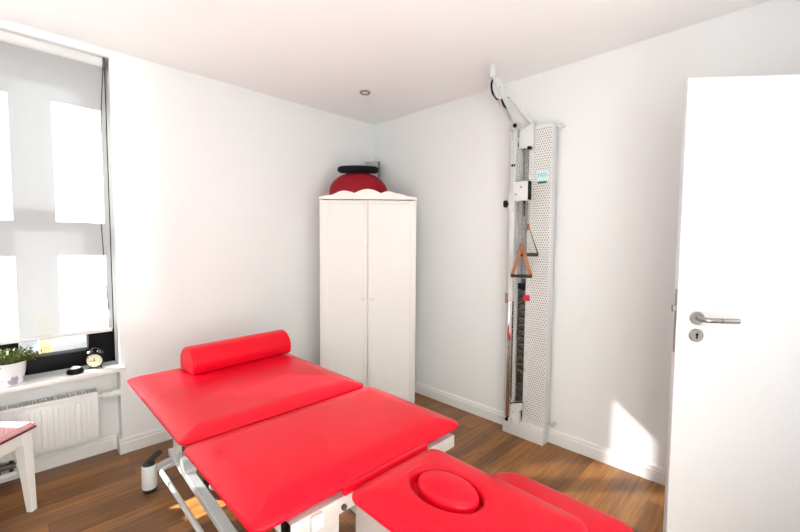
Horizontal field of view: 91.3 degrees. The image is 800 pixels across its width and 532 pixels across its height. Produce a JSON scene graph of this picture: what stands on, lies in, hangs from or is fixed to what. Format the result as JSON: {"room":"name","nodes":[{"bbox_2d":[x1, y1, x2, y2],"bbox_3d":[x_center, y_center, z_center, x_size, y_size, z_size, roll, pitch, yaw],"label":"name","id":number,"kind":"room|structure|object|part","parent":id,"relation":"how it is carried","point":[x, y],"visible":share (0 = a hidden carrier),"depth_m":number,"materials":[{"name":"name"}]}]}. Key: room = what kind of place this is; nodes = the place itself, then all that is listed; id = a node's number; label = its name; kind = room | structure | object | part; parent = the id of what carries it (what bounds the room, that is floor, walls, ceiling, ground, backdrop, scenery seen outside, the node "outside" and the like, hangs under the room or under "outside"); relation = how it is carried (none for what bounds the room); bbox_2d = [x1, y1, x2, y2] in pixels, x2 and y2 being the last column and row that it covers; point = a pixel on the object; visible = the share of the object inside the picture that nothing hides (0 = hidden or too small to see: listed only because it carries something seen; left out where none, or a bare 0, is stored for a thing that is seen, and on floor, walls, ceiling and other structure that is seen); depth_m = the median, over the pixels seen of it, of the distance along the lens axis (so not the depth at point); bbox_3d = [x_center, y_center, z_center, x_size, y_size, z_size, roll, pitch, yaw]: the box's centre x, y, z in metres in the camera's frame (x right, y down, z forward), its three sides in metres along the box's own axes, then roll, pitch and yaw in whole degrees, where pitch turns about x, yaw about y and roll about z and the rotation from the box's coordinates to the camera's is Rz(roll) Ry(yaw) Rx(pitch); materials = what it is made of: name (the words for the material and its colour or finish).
{"room":"physiotherapy treatment room","nodes":[
{"label":"physiotherapy treatment room","id":0,"kind":"room"},
{"bbox_2d":[0,18,108,61],"bbox_3d":[-2.250,-1.260,2.046,1.140,0.045,0.300,-3,5,-45],"label":"wall","id":1,"kind":"structure","parent":0,"point":[5,25],"depth_m":2.17,"materials":[{"name":"white paint"}]},
{"bbox_2d":[0,361,118,465],"bbox_3d":[-2.303,0.932,2.210,1.140,0.530,0.195,-3,5,-45],"label":"wall","id":2,"kind":"structure","parent":0,"point":[107,407],"depth_m":2.44,"materials":[{"name":"white paint"}]},
{"bbox_2d":[0,71,114,374],"bbox_3d":[-2.292,-0.302,2.137,1.140,1.878,0.100,-3,5,-45],"label":"window","id":3,"kind":"structure","parent":2,"relation":"in","point":[105,341],"depth_m":2.43,"materials":[{"name":"black"}]},
{"bbox_2d":[0,30,112,344],"bbox_3d":[-2.189,-0.403,2.039,1.096,1.664,0.074,-3,5,-45],"label":"roller blind","id":4,"kind":"object","parent":3,"relation":"attached to","point":[55,256],"visible":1,"depth_m":2.23,"materials":[{"name":"white fabric"}]},
{"bbox_3d":[-1.805,-0.459,2.382,0.015,1.494,0.050,3,4,33],"label":"pull chain","id":5,"kind":"part","parent":4,"relation":"part of","materials":[{"name":"black"}]},
{"bbox_2d":[0,388,120,480],"bbox_3d":[-2.151,0.976,2.149,1.027,0.409,0.112,-3,5,-45],"label":"radiator","id":6,"kind":"object","parent":2,"relation":"attached to","point":[65,419],"visible":0.94,"depth_m":2.25,"materials":[{"name":"metal"}]},
{"bbox_2d":[0,388,96,415],"bbox_3d":[-2.188,0.785,2.090,0.893,0.022,0.091,-3,5,-45],"label":"grille","id":7,"kind":"object","parent":6,"relation":"attached to","point":[30,406],"depth_m":2.24,"materials":[{"name":"metal"}]},
{"bbox_3d":[-2.163,0.928,2.073,0.897,0.265,0.026,-3,5,-45],"label":"panel","id":8,"kind":"part","parent":6,"relation":"part of","materials":[{"name":"metal"}]},
{"bbox_2d":[0,433,121,483],"bbox_3d":[-2.199,1.157,2.117,1.140,0.093,0.105,-3,5,-45],"label":"baseboard","id":9,"kind":"structure","parent":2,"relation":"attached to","point":[52,459],"depth_m":2.38,"materials":[{"name":"white wood"}]},
{"bbox_2d":[0,361,125,393],"bbox_3d":[-2.195,0.657,2.088,1.182,0.030,0.195,-3,5,-45],"label":"windowsill","id":10,"kind":"structure","parent":2,"relation":"on","point":[59,376],"depth_m":2.26,"materials":[{"name":"white stone"}]},
{"bbox_2d":[0,345,46,386],"bbox_3d":[-2.102,0.537,2.139,0.263,0.205,0.178,-3,5,-45],"label":"potted plant","id":11,"kind":"object","parent":10,"relation":"on","point":[12,367],"visible":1,"depth_m":2.11,"materials":[{"name":"green plant"}]},
{"bbox_3d":[-2.119,0.580,2.124,0.144,0.122,0.144,-3,5,-45],"label":"pot","id":12,"kind":"part","parent":11,"relation":"part of","materials":[{"name":"white ceramic"}]},
{"bbox_2d":[66,366,83,374],"bbox_3d":[-1.912,0.611,2.304,0.080,0.040,0.080,-3,5,-45],"label":"timer","id":13,"kind":"object","parent":10,"relation":"on","point":[75,370],"visible":1,"depth_m":2.28,"materials":[{"name":"black"}]},
{"bbox_2d":[86,348,104,368],"bbox_3d":[-1.863,0.563,2.392,0.090,0.128,0.038,-1,4,-23],"label":"alarm clock","id":14,"kind":"object","parent":10,"relation":"on","point":[94,360],"visible":1,"depth_m":2.38,"materials":[{"name":"black"}]},
{"bbox_3d":[-2.423,0.612,2.314,1.140,0.045,0.250,-3,5,-45],"label":"trim","id":15,"kind":"structure","parent":2,"relation":"attached to","visible":0},
{"bbox_2d":[38,339,51,353],"bbox_3d":[-2.265,0.440,2.495,0.072,0.280,0.072,-3,5,-45],"label":"lantern","id":16,"kind":"object","parent":15,"relation":"on","point":[45,345],"visible":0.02,"depth_m":2.48,"materials":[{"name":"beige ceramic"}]},
{"bbox_2d":[105,49,373,438],"bbox_3d":[-1.022,-0.104,3.345,2.350,2.485,0.300,-3,5,-45],"label":"wall","id":17,"kind":"structure","parent":0,"point":[216,187],"depth_m":2.77,"materials":[{"name":"white paint"}]},
{"bbox_2d":[119,427,172,454],"bbox_3d":[-1.013,1.102,3.207,2.119,0.093,0.019,-3,5,-45],"label":"baseboard","id":18,"kind":"structure","parent":17,"relation":"attached to","point":[145,439],"depth_m":2.54,"materials":[{"name":"white wood"}]},
{"bbox_2d":[0,392,664,531],"bbox_3d":[-0.273,1.310,1.562,4.000,0.120,4.010,-3,5,-45],"label":"floor","id":19,"kind":"structure","parent":0,"point":[103,492],"depth_m":2.13,"materials":[{"name":"brown wood"}]},
{"bbox_2d":[0,422,36,511],"bbox_3d":[-2.014,1.005,1.787,0.397,0.438,0.386,0,3,0],"label":"stool","id":20,"kind":"object","parent":19,"relation":"on","point":[17,436],"visible":1,"depth_m":1.92,"materials":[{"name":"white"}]},
{"bbox_3d":[-1.853,1.014,1.941,0.074,0.404,0.049,0,3,0],"label":"leg","id":21,"kind":"part","parent":20,"relation":"part of","materials":[{"name":"beige paint"}]},
{"bbox_2d":[319,189,416,403],"bbox_3d":[-0.255,0.270,3.273,0.760,1.758,0.424,0,3,0],"label":"wardrobe","id":22,"kind":"object","parent":19,"relation":"on","point":[368,236],"visible":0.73,"depth_m":3.09,"materials":[{"name":"beige paint"}]},
{"bbox_3d":[-0.446,0.281,3.101,0.376,1.592,0.019,0,3,0],"label":"door","id":23,"kind":"part","parent":22,"relation":"part of","materials":[{"name":"beige paint"}]},
{"bbox_2d":[329,173,386,194],"bbox_3d":[-0.349,-0.669,3.304,0.490,0.235,0.490,-3,5,-45],"label":"ball","id":24,"kind":"object","parent":22,"relation":"on","point":[352,182],"visible":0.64,"depth_m":3.11,"materials":[{"name":"red rubber"}]},
{"bbox_2d":[337,165,378,173],"bbox_3d":[-0.351,-0.809,3.292,0.347,0.096,0.344,0,3,-4],"label":"disc","id":25,"kind":"object","parent":24,"relation":"on","point":[350,168],"visible":0.92,"depth_m":3.15,"materials":[{"name":"black plastic"}]},
{"bbox_3d":[-0.250,-0.557,3.039,0.760,0.080,0.018,0,3,0],"label":"scalloped cornice","id":26,"kind":"part","parent":22,"relation":"part of","materials":[{"name":"beige paint"}]},
{"bbox_3d":[-0.066,0.284,3.100,0.376,1.592,0.019,0,3,0],"label":"door","id":27,"kind":"part","parent":22,"relation":"part of","materials":[{"name":"beige paint"}]},
{"bbox_2d":[127,353,633,531],"bbox_3d":[-0.394,0.924,1.670,1.227,0.636,2.227,-3,5,-45],"label":"table","id":28,"kind":"object","parent":19,"relation":"on","point":[287,442],"visible":0.94,"depth_m":1.39,"materials":[{"name":"red leather"}]},
{"bbox_3d":[-1.086,1.081,2.369,0.737,0.059,0.050,-3,5,-45],"label":"arm","id":29,"kind":"part","parent":28,"relation":"part of"},
{"bbox_3d":[-1.202,0.885,2.120,0.020,0.350,0.130,-3,5,-45],"label":"post","id":30,"kind":"part","parent":28,"relation":"part of","materials":[{"name":"white metal"}]},
{"bbox_3d":[-0.638,1.132,1.562,0.046,0.140,1.820,-3,5,-45],"label":"rail","id":31,"kind":"part","parent":28,"relation":"part of","materials":[{"name":"white metal"}]},
{"bbox_2d":[180,329,290,374],"bbox_3d":[-0.981,0.506,2.390,0.198,0.141,0.610,3,4,41],"label":"bolster","id":32,"kind":"object","parent":28,"relation":"on","point":[210,356],"visible":1,"depth_m":2.28,"materials":[{"name":"red leather"}]},
{"bbox_2d":[127,353,363,446],"bbox_3d":[-0.835,0.624,2.099,0.891,0.062,0.970,-3,5,-45],"label":"backrest cushion","id":33,"kind":"object","parent":28,"relation":"on","point":[192,408],"depth_m":1.89,"materials":[{"name":"red leather"}]},
{"bbox_3d":[-0.725,0.719,1.632,0.040,0.045,1.380,-3,5,-45],"label":"rail","id":34,"kind":"part","parent":28,"relation":"part of","materials":[{"name":"white metal"}]},
{"bbox_2d":[184,387,457,531],"bbox_3d":[-0.268,0.661,1.531,0.900,0.062,0.594,-3,5,-45],"label":"seat cushion","id":35,"kind":"object","parent":28,"relation":"on","point":[290,467],"depth_m":1.36,"materials":[{"name":"red leather"}]},
{"bbox_3d":[-0.250,0.825,1.165,0.163,0.104,0.007,-3,5,-45],"label":"slotted plate","id":36,"kind":"part","parent":28,"relation":"part of","materials":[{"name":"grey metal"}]},
{"bbox_2d":[352,449,586,531],"bbox_3d":[0.176,0.691,1.103,0.395,0.060,0.563,-3,5,-45],"label":"cushion","id":37,"kind":"object","parent":28,"relation":"on","point":[402,496],"depth_m":1.10,"materials":[{"name":"red leather"}]},
{"bbox_2d":[489,64,565,445],"bbox_3d":[0.782,-0.021,2.534,0.440,2.440,0.349,-3,5,-45],"label":"machine","id":38,"kind":"object","parent":19,"relation":"on","point":[533,150],"visible":0.99,"depth_m":2.63,"materials":[{"name":"white metal"}]},
{"bbox_3d":[0.687,-1.033,2.557,0.390,0.295,0.004,-3,5,-45],"label":"arm plate","id":39,"kind":"part","parent":38,"relation":"part of","materials":[{"name":"white metal"}]},
{"bbox_3d":[0.723,-0.422,2.664,0.050,0.052,0.042,-3,5,-45],"label":"slider knob","id":40,"kind":"part","parent":38,"relation":"part of","materials":[{"name":"black plastic"}]},
{"bbox_3d":[0.704,-1.028,2.530,0.394,0.279,0.004,-3,5,-45],"label":"arm plate","id":41,"kind":"part","parent":38,"relation":"part of","materials":[{"name":"white metal"}]},
{"bbox_3d":[0.759,0.654,2.712,0.030,0.830,0.030,-3,5,-45],"label":"rail","id":42,"kind":"part","parent":38,"relation":"part of","materials":[{"name":"silver metal"}]},
{"bbox_3d":[0.766,-0.342,2.655,0.032,1.165,0.032,-3,5,-45],"label":"rail","id":43,"kind":"part","parent":38,"relation":"part of","materials":[{"name":"white metal"}]},
{"bbox_3d":[0.847,0.922,2.752,0.048,0.041,0.054,-3,5,-45],"label":"weight plate","id":44,"kind":"part","parent":38,"relation":"part of","materials":[{"name":"grey metal"}]},
{"bbox_3d":[0.849,0.738,2.741,0.048,0.041,0.054,-3,5,-45],"label":"weight plate","id":45,"kind":"part","parent":38,"relation":"part of","materials":[{"name":"grey metal"}]},
{"bbox_3d":[0.848,0.784,2.744,0.048,0.041,0.054,-3,5,-45],"label":"weight plate","id":46,"kind":"part","parent":38,"relation":"part of","materials":[{"name":"grey metal"}]},
{"bbox_3d":[0.848,0.830,2.747,0.048,0.041,0.054,-3,5,-45],"label":"weight plate","id":47,"kind":"part","parent":38,"relation":"part of","materials":[{"name":"grey metal"}]},
{"bbox_3d":[0.848,0.876,2.749,0.048,0.041,0.054,-3,5,-45],"label":"weight plate","id":48,"kind":"part","parent":38,"relation":"part of","materials":[{"name":"grey metal"}]},
{"bbox_3d":[0.849,0.646,2.736,0.048,0.041,0.054,-3,5,-45],"label":"weight plate","id":49,"kind":"part","parent":38,"relation":"part of","materials":[{"name":"grey metal"}]},
{"bbox_3d":[0.849,0.692,2.739,0.048,0.041,0.054,-3,5,-45],"label":"weight plate","id":50,"kind":"part","parent":38,"relation":"part of","materials":[{"name":"grey metal"}]},
{"bbox_3d":[0.851,0.462,2.725,0.048,0.041,0.054,-3,5,-45],"label":"weight plate","id":51,"kind":"part","parent":38,"relation":"part of","materials":[{"name":"grey metal"}]},
{"bbox_3d":[0.850,0.508,2.728,0.048,0.041,0.054,-3,5,-45],"label":"weight plate","id":52,"kind":"part","parent":38,"relation":"part of","materials":[{"name":"grey metal"}]},
{"bbox_3d":[0.850,0.554,2.731,0.048,0.041,0.054,-3,5,-45],"label":"weight plate","id":53,"kind":"part","parent":38,"relation":"part of","materials":[{"name":"grey metal"}]},
{"bbox_3d":[0.850,0.600,2.733,0.048,0.041,0.054,-3,5,-45],"label":"weight plate","id":54,"kind":"part","parent":38,"relation":"part of","materials":[{"name":"grey metal"}]},
{"bbox_3d":[0.851,0.370,2.720,0.048,0.041,0.054,-3,5,-45],"label":"weight plate","id":55,"kind":"part","parent":38,"relation":"part of","materials":[{"name":"grey metal"}]},
{"bbox_3d":[0.851,0.416,2.723,0.048,0.041,0.054,-3,5,-45],"label":"weight plate","id":56,"kind":"part","parent":38,"relation":"part of","materials":[{"name":"grey metal"}]},
{"bbox_2d":[511,202,531,277],"bbox_3d":[0.791,-0.168,2.532,0.137,0.489,0.030,1,3,15],"label":"strap","id":57,"kind":"object","parent":38,"relation":"hanging from","point":[521,248],"visible":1,"depth_m":2.53,"materials":[{"name":"orange fabric"}]},
{"bbox_3d":[0.791,-0.275,2.526,0.012,0.274,0.012,0,3,0],"label":"chain","id":58,"kind":"part","parent":57,"relation":"part of","materials":[{"name":"silver metal"}]},
{"bbox_3d":[0.853,0.187,2.709,0.048,0.041,0.054,-3,5,-45],"label":"weight plate","id":59,"kind":"part","parent":38,"relation":"part of","materials":[{"name":"grey metal"}]},
{"bbox_3d":[0.852,0.233,2.712,0.048,0.041,0.054,-3,5,-45],"label":"weight plate","id":60,"kind":"part","parent":38,"relation":"part of","materials":[{"name":"grey metal"}]},
{"bbox_3d":[0.852,0.279,2.715,0.048,0.041,0.054,-3,5,-45],"label":"weight plate","id":61,"kind":"part","parent":38,"relation":"part of","materials":[{"name":"grey metal"}]},
{"bbox_3d":[0.852,0.325,2.717,0.048,0.041,0.054,-3,5,-45],"label":"weight plate","id":62,"kind":"part","parent":38,"relation":"part of","materials":[{"name":"grey metal"}]},
{"bbox_3d":[0.855,0.134,2.708,0.008,1.890,0.042,-3,5,-45],"label":"guide rod","id":63,"kind":"part","parent":38,"relation":"part of","materials":[{"name":"silver metal"}]},
{"bbox_3d":[0.846,-0.867,2.609,0.012,0.170,0.105,-3,5,-45],"label":"head plate","id":64,"kind":"part","parent":38,"relation":"part of","materials":[{"name":"white metal"}]},
{"bbox_2d":[517,203,538,255],"bbox_3d":[0.839,-0.238,2.558,0.140,0.350,0.022,1,3,15],"label":"strap","id":65,"kind":"object","parent":38,"relation":"hanging from","point":[528,225],"visible":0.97,"depth_m":2.55,"materials":[{"name":"black fabric"}]},
{"bbox_3d":[0.838,-0.171,2.562,0.140,0.195,0.008,1,3,15],"label":"cord","id":66,"kind":"part","parent":65,"relation":"part of","materials":[{"name":"orange fabric"}]},
{"bbox_3d":[0.884,0.078,2.674,0.065,2.003,0.303,-3,5,-45],"label":"panel","id":67,"kind":"part","parent":38,"relation":"part of","materials":[{"name":"white metal"}]},
{"bbox_3d":[0.910,0.077,2.701,0.006,2.003,0.292,-3,5,-45],"label":"plate","id":68,"kind":"part","parent":38,"relation":"part of","materials":[{"name":"grey plastic"}]},
{"bbox_2d":[0,0,769,124],"bbox_3d":[-0.289,-1.333,1.444,4.000,0.200,4.110,-3,5,-45],"label":"ceiling","id":69,"kind":"structure","parent":0,"point":[412,56],"depth_m":2.17,"materials":[{"name":"white paint"}]},
{"bbox_2d":[360,90,370,94],"bbox_3d":[-0.266,-1.315,2.974,0.084,0.012,0.084,-3,5,-45],"label":"recessed light","id":70,"kind":"object","parent":69,"relation":"in","point":[362,92],"visible":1,"depth_m":2.96,"materials":[{"name":"silver metal"}]},
{"bbox_2d":[374,0,799,467],"bbox_3d":[1.101,-0.051,2.701,0.250,2.485,3.610,-3,5,-45],"label":"wall","id":71,"kind":"structure","parent":0,"point":[621,109],"depth_m":2.45,"materials":[{"name":"white paint"}]},
{"bbox_2d":[366,161,379,177],"bbox_3d":[-0.259,-0.918,3.747,0.132,0.139,0.140,0,3,0],"label":"wall speaker","id":72,"kind":"object","parent":71,"relation":"attached to","point":[377,164],"visible":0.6,"depth_m":3.68,"materials":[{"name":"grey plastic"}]},
{"bbox_2d":[415,381,665,485],"bbox_3d":[0.898,1.141,2.775,0.019,0.093,3.291,-3,5,-45],"label":"baseboard","id":73,"kind":"structure","parent":71,"relation":"attached to","point":[647,470],"depth_m":2.53,"materials":[{"name":"white wood"}]},
{"bbox_3d":[0.992,0.088,0.298,3.300,2.485,0.250,-3,5,-45],"label":"wall","id":74,"kind":"structure","parent":0,"visible":0},
{"bbox_2d":[663,74,799,531],"bbox_3d":[1.526,0.268,1.512,0.873,1.979,0.104,1,3,6],"label":"door","id":75,"kind":"structure","parent":74,"relation":"in","point":[733,456],"depth_m":1.54,"materials":[{"name":"white paint"}]},
{"bbox_3d":[1.108,0.220,1.575,0.004,0.255,0.014,1,3,6],"label":"latch plate","id":76,"kind":"part","parent":75,"relation":"part of","materials":[{"name":"silver metal"}]},
{"bbox_3d":[1.179,0.277,1.557,0.052,0.052,0.009,1,3,6],"label":"keyhole plate","id":77,"kind":"part","parent":75,"relation":"part of","materials":[{"name":"silver metal"}]},
{"bbox_3d":[1.231,0.209,1.518,0.128,0.019,0.058,1,3,6],"label":"handle","id":78,"kind":"part","parent":75,"relation":"part of","materials":[{"name":"silver metal"}]}
]}

